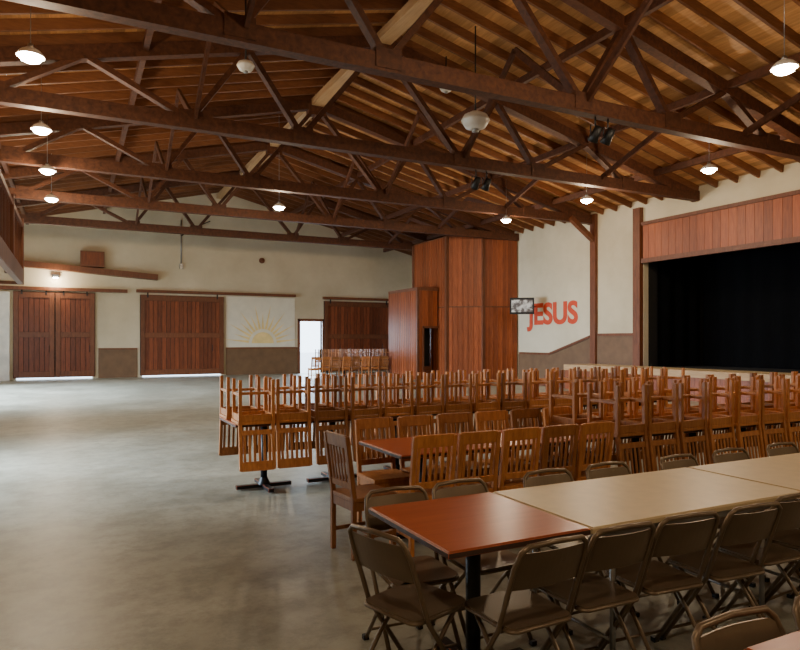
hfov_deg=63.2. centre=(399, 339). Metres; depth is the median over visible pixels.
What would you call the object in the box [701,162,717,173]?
pendant lamp
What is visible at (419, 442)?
dining chair
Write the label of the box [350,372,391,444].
dining chair
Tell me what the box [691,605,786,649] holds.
folding chair
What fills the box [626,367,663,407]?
dining chair
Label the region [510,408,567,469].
dining chair
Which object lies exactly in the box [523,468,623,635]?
folding chair
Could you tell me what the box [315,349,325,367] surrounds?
dining chair
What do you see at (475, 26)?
speaker
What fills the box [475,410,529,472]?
dining chair
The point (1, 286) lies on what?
trim
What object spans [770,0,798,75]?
pendant lamp
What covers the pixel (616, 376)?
dining chair
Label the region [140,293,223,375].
door
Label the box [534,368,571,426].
dining chair
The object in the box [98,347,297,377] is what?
wainscoting
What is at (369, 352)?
dining chair
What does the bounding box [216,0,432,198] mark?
ridge beam
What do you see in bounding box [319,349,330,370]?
dining chair
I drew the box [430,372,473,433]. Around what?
dining chair
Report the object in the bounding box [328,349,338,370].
dining chair
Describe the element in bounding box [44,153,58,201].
pendant lamp
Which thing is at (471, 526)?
dining table
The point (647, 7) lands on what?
roof
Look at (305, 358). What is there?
ground
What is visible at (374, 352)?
dining chair
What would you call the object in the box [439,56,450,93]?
speaker
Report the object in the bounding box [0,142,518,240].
roof truss
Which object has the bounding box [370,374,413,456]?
dining chair
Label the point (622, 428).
dining chair
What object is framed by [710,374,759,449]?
dining chair
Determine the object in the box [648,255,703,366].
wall
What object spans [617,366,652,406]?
dining chair
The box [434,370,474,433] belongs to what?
dining chair
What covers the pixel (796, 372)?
dining chair
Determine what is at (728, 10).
ceiling
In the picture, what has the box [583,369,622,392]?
dining chair
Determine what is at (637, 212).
trim
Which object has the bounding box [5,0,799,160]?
roof truss
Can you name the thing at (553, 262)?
wall
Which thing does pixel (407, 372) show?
dining chair
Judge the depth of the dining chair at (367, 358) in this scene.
27.68 m
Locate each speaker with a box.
[237,0,254,73]
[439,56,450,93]
[461,95,489,132]
[475,26,475,72]
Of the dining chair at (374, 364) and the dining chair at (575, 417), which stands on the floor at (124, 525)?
the dining chair at (374, 364)
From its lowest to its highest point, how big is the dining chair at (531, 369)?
0.908 m
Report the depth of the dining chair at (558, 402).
8.38 m
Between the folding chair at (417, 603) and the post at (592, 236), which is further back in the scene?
the post at (592, 236)
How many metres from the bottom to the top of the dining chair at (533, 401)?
0.908 m
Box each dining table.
[219,417,377,492]
[320,360,346,376]
[359,430,564,538]
[368,492,590,649]
[382,410,496,469]
[506,404,596,453]
[540,427,697,473]
[586,401,671,453]
[689,421,799,458]
[744,630,799,649]
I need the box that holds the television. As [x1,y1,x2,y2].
[510,298,535,313]
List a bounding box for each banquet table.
[493,467,799,649]
[688,453,799,582]
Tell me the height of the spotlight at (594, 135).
0.475 m
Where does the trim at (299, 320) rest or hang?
attached to the wall at (311, 272)
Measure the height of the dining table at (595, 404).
0.740 m
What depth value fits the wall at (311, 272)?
29.12 m
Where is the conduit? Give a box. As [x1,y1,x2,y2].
[179,220,209,268]
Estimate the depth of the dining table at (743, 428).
6.72 m
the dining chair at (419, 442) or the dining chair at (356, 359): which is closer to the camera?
the dining chair at (419, 442)
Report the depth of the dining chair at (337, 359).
27.07 m
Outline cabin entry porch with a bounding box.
[388,287,438,379]
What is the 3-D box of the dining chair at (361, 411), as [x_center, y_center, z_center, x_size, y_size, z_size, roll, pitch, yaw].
[-0.435,0.854,7.226,0.375,0.908,0.440,0,0,-28]
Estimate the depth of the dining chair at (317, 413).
6.92 m
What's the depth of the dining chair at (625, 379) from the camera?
8.94 m
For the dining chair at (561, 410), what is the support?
on the floor at (124, 525)
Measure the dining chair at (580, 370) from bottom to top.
0.908 m
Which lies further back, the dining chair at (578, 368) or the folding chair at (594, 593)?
the dining chair at (578, 368)
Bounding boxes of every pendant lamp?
[16,6,44,63]
[30,65,51,134]
[39,116,55,174]
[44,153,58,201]
[273,201,284,209]
[501,215,511,222]
[580,154,592,203]
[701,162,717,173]
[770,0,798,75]
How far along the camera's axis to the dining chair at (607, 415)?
6.50 m
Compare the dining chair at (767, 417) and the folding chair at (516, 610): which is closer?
the folding chair at (516, 610)
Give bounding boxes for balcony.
[0,170,23,284]
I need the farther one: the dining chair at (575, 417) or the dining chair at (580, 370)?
the dining chair at (580, 370)
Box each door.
[13,290,94,377]
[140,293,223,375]
[324,299,388,371]
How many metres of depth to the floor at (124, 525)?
5.16 m
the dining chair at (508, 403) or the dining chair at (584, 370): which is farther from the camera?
the dining chair at (584, 370)
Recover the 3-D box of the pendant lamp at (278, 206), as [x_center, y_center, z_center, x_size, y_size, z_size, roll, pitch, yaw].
[-3.466,-5.086,18.637,0.350,2.732,0.350,0,0,-27]
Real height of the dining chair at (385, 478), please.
0.908 m
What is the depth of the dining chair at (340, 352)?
27.86 m
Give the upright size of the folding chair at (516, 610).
0.814 m
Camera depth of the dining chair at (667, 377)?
9.18 m
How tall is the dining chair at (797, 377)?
0.908 m
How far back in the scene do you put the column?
25.45 m
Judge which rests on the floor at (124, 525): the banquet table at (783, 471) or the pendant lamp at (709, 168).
the banquet table at (783, 471)
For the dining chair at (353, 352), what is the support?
on the dining table at (320, 360)
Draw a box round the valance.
[641,189,799,262]
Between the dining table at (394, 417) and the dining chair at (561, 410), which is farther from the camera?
the dining table at (394, 417)
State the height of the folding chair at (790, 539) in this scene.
0.814 m
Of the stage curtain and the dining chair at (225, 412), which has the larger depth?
the stage curtain
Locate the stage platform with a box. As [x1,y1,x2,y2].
[539,364,790,403]
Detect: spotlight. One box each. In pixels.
[470,170,480,189]
[481,171,491,190]
[587,117,602,142]
[600,119,614,145]
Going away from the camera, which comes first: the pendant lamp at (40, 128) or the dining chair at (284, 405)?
the dining chair at (284, 405)
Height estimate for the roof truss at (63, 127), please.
2.633 m
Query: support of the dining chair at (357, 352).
on the dining table
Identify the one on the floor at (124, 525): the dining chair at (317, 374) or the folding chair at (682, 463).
the folding chair at (682, 463)
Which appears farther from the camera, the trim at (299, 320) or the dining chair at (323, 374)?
the trim at (299, 320)
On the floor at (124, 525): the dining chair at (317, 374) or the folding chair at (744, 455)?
the folding chair at (744, 455)
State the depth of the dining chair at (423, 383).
8.20 m
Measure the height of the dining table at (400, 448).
0.740 m
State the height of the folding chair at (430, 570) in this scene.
0.814 m
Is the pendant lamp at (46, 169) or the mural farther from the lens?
the mural
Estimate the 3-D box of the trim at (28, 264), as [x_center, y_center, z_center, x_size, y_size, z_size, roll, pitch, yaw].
[-13.467,-2.920,26.584,6.716,0.680,0.360,0,0,-27]
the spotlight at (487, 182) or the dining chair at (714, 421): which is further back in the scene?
the spotlight at (487, 182)
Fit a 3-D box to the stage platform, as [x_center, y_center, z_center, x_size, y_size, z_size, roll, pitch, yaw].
[8.567,1.200,16.765,1.460,0.800,14.820,0,0,-27]
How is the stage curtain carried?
on the floor at (696, 367)
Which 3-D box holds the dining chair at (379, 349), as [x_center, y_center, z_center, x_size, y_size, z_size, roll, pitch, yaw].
[-0.688,0.854,28.894,0.375,0.908,0.440,0,0,-26]
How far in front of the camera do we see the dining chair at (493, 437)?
4.95 m
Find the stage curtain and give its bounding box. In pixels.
[658,243,799,369]
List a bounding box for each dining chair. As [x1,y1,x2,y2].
[219,375,259,455]
[231,377,275,471]
[253,374,295,452]
[268,376,312,468]
[288,373,328,450]
[305,376,348,464]
[308,357,319,378]
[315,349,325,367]
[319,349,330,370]
[319,357,330,378]
[321,373,360,447]
[323,431,396,560]
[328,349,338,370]
[328,357,339,375]
[337,349,347,370]
[338,356,350,377]
[338,375,381,461]
[345,349,356,366]
[348,356,359,376]
[349,349,359,366]
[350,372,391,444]
[354,349,364,369]
[354,417,409,521]
[358,356,369,377]
[362,349,373,369]
[369,356,379,376]
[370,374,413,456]
[371,349,381,369]
[379,349,388,369]
[379,356,387,375]
[382,371,420,438]
[389,433,457,556]
[397,414,455,481]
[402,373,445,435]
[407,370,448,436]
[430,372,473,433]
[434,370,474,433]
[436,412,489,477]
[441,430,500,492]
[458,372,501,430]
[462,369,500,431]
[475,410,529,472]
[485,427,541,490]
[486,371,527,428]
[487,369,524,429]
[509,368,548,428]
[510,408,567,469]
[512,370,552,426]
[528,424,578,478]
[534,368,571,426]
[536,370,575,406]
[543,406,599,463]
[548,379,602,454]
[556,367,592,392]
[558,421,614,480]
[560,369,599,412]
[577,367,613,408]
[579,378,631,461]
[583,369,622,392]
[587,382,650,473]
[598,366,633,381]
[605,368,643,409]
[608,377,660,461]
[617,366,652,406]
[619,381,681,471]
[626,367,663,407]
[636,376,686,458]
[646,367,684,406]
[650,380,710,464]
[657,375,711,456]
[677,379,736,463]
[684,375,736,453]
[704,378,764,458]
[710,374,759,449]
[729,373,780,447]
[730,377,788,456]
[750,372,799,446]
[755,376,799,451]
[770,372,794,442]
[778,375,799,409]
[792,371,799,440]
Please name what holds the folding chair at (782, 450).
on the floor at (124, 525)
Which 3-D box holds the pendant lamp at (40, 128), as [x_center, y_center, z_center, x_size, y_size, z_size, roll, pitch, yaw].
[-6.527,-4.400,11.828,0.350,1.320,0.350,0,0,-27]
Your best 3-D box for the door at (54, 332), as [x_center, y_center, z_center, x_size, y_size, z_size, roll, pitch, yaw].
[-14.014,-0.305,26.402,2.960,3.650,0.171,0,0,-27]
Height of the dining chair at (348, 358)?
0.908 m
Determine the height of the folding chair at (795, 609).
0.814 m
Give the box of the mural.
[226,297,297,346]
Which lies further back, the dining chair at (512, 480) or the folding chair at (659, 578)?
the dining chair at (512, 480)
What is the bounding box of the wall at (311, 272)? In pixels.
[0,193,411,379]
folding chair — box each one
[347,523,465,649]
[362,486,462,649]
[431,478,536,646]
[465,534,588,649]
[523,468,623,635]
[537,521,655,649]
[585,461,679,616]
[600,511,719,649]
[659,502,782,639]
[660,454,755,597]
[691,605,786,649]
[702,492,799,633]
[712,448,799,581]
[765,529,799,603]
[766,442,799,528]
[791,595,799,630]
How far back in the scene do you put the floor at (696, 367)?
19.39 m
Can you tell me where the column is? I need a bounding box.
[0,291,9,380]
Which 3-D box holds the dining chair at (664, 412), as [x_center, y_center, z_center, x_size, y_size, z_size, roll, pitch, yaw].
[2.766,0.854,6.962,0.375,0.908,0.440,0,0,-26]
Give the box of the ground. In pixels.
[16,352,319,379]
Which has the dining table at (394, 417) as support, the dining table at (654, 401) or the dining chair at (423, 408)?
the dining chair at (423, 408)
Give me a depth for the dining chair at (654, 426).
5.93 m
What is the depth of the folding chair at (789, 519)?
3.51 m
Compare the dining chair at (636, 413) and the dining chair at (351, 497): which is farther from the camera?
the dining chair at (636, 413)
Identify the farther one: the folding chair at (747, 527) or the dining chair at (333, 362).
the dining chair at (333, 362)
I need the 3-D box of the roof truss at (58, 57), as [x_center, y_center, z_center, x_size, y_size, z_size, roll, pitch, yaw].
[-0.408,-5.275,14.131,19.978,2.633,0.235,0,0,-27]
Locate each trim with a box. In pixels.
[0,285,388,300]
[24,260,157,280]
[298,319,323,372]
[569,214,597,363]
[633,207,642,365]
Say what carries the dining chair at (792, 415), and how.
on the dining table at (743, 428)
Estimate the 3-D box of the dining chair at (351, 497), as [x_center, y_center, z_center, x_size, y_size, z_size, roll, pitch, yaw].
[-0.305,1.146,4.939,0.440,0.908,0.375,0,0,-33]
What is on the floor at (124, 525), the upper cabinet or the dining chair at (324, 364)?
the dining chair at (324, 364)
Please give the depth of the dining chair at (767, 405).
7.71 m
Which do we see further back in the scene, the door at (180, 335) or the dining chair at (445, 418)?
the door at (180, 335)
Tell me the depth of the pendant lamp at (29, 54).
8.70 m
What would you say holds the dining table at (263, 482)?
on the floor at (124, 525)
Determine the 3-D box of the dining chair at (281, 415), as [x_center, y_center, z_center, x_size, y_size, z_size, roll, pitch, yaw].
[-1.163,0.854,6.860,0.375,0.908,0.440,0,0,-25]
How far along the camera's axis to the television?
24.40 m
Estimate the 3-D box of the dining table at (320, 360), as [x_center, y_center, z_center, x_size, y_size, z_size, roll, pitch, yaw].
[-2.784,1.220,28.165,1.580,0.740,0.800,0,0,-27]
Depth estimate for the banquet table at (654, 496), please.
3.51 m
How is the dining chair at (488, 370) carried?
on the dining table at (595, 404)
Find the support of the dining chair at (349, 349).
on the dining table
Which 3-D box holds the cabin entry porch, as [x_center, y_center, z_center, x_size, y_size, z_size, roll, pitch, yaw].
[0.531,-0.260,27.455,0.980,3.720,2.688,0,0,-27]
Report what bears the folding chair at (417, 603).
on the floor at (124, 525)
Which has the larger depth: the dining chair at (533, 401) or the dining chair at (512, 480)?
the dining chair at (533, 401)
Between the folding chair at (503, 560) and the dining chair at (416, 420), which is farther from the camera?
the dining chair at (416, 420)
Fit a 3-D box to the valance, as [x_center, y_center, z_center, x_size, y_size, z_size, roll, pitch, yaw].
[10.004,-3.040,15.547,0.128,1.280,10.750,0,0,-27]
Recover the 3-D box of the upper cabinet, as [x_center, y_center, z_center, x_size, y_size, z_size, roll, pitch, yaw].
[-12.721,-3.335,26.881,0.900,0.630,0.500,0,0,-27]
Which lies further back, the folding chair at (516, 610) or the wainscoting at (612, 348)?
the wainscoting at (612, 348)
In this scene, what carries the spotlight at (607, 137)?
hanging from the roof
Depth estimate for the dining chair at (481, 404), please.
7.88 m
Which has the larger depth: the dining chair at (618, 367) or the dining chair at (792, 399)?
the dining chair at (618, 367)
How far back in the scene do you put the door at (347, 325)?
32.39 m
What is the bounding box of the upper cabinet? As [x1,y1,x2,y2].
[80,250,104,267]
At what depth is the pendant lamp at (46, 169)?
14.63 m
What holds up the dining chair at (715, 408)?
on the dining table at (743, 428)
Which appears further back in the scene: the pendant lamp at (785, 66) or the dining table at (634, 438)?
the pendant lamp at (785, 66)
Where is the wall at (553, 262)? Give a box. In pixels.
[514,162,799,378]
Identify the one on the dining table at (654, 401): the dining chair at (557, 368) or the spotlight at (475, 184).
the dining chair at (557, 368)
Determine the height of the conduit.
2.181 m
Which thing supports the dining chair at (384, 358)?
on the floor at (124, 525)
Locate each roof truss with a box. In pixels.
[0,35,699,201]
[0,99,591,224]
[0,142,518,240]
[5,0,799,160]
[14,172,433,249]
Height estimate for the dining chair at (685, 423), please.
0.908 m
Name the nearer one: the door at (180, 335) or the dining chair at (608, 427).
the dining chair at (608, 427)
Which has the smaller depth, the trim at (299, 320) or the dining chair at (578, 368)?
the dining chair at (578, 368)
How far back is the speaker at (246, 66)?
10.83 m
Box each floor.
[0,371,799,649]
[668,366,799,372]
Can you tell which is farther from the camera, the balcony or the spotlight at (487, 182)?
the spotlight at (487, 182)
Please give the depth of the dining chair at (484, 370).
8.69 m
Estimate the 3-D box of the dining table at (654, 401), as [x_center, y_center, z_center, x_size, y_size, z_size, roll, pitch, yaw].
[3.164,1.220,9.380,1.580,0.740,0.800,0,0,-27]
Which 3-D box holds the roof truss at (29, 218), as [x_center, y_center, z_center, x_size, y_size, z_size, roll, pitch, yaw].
[-6.129,-5.275,25.469,19.978,2.633,0.235,0,0,-27]
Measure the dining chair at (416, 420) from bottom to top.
0.908 m
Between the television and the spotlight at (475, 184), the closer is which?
the spotlight at (475, 184)
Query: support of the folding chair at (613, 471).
on the floor at (124, 525)
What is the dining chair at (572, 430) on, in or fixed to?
on the floor at (124, 525)
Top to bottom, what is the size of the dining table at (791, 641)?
0.740 m
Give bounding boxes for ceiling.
[0,0,799,230]
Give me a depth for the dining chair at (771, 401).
8.03 m
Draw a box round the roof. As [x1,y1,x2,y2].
[0,0,799,251]
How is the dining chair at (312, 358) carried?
on the floor at (124, 525)
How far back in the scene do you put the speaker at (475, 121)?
12.91 m
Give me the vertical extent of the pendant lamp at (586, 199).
1.340 m
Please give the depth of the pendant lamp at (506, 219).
20.53 m
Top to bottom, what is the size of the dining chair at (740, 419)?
0.908 m
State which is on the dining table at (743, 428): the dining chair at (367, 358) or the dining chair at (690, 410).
the dining chair at (690, 410)

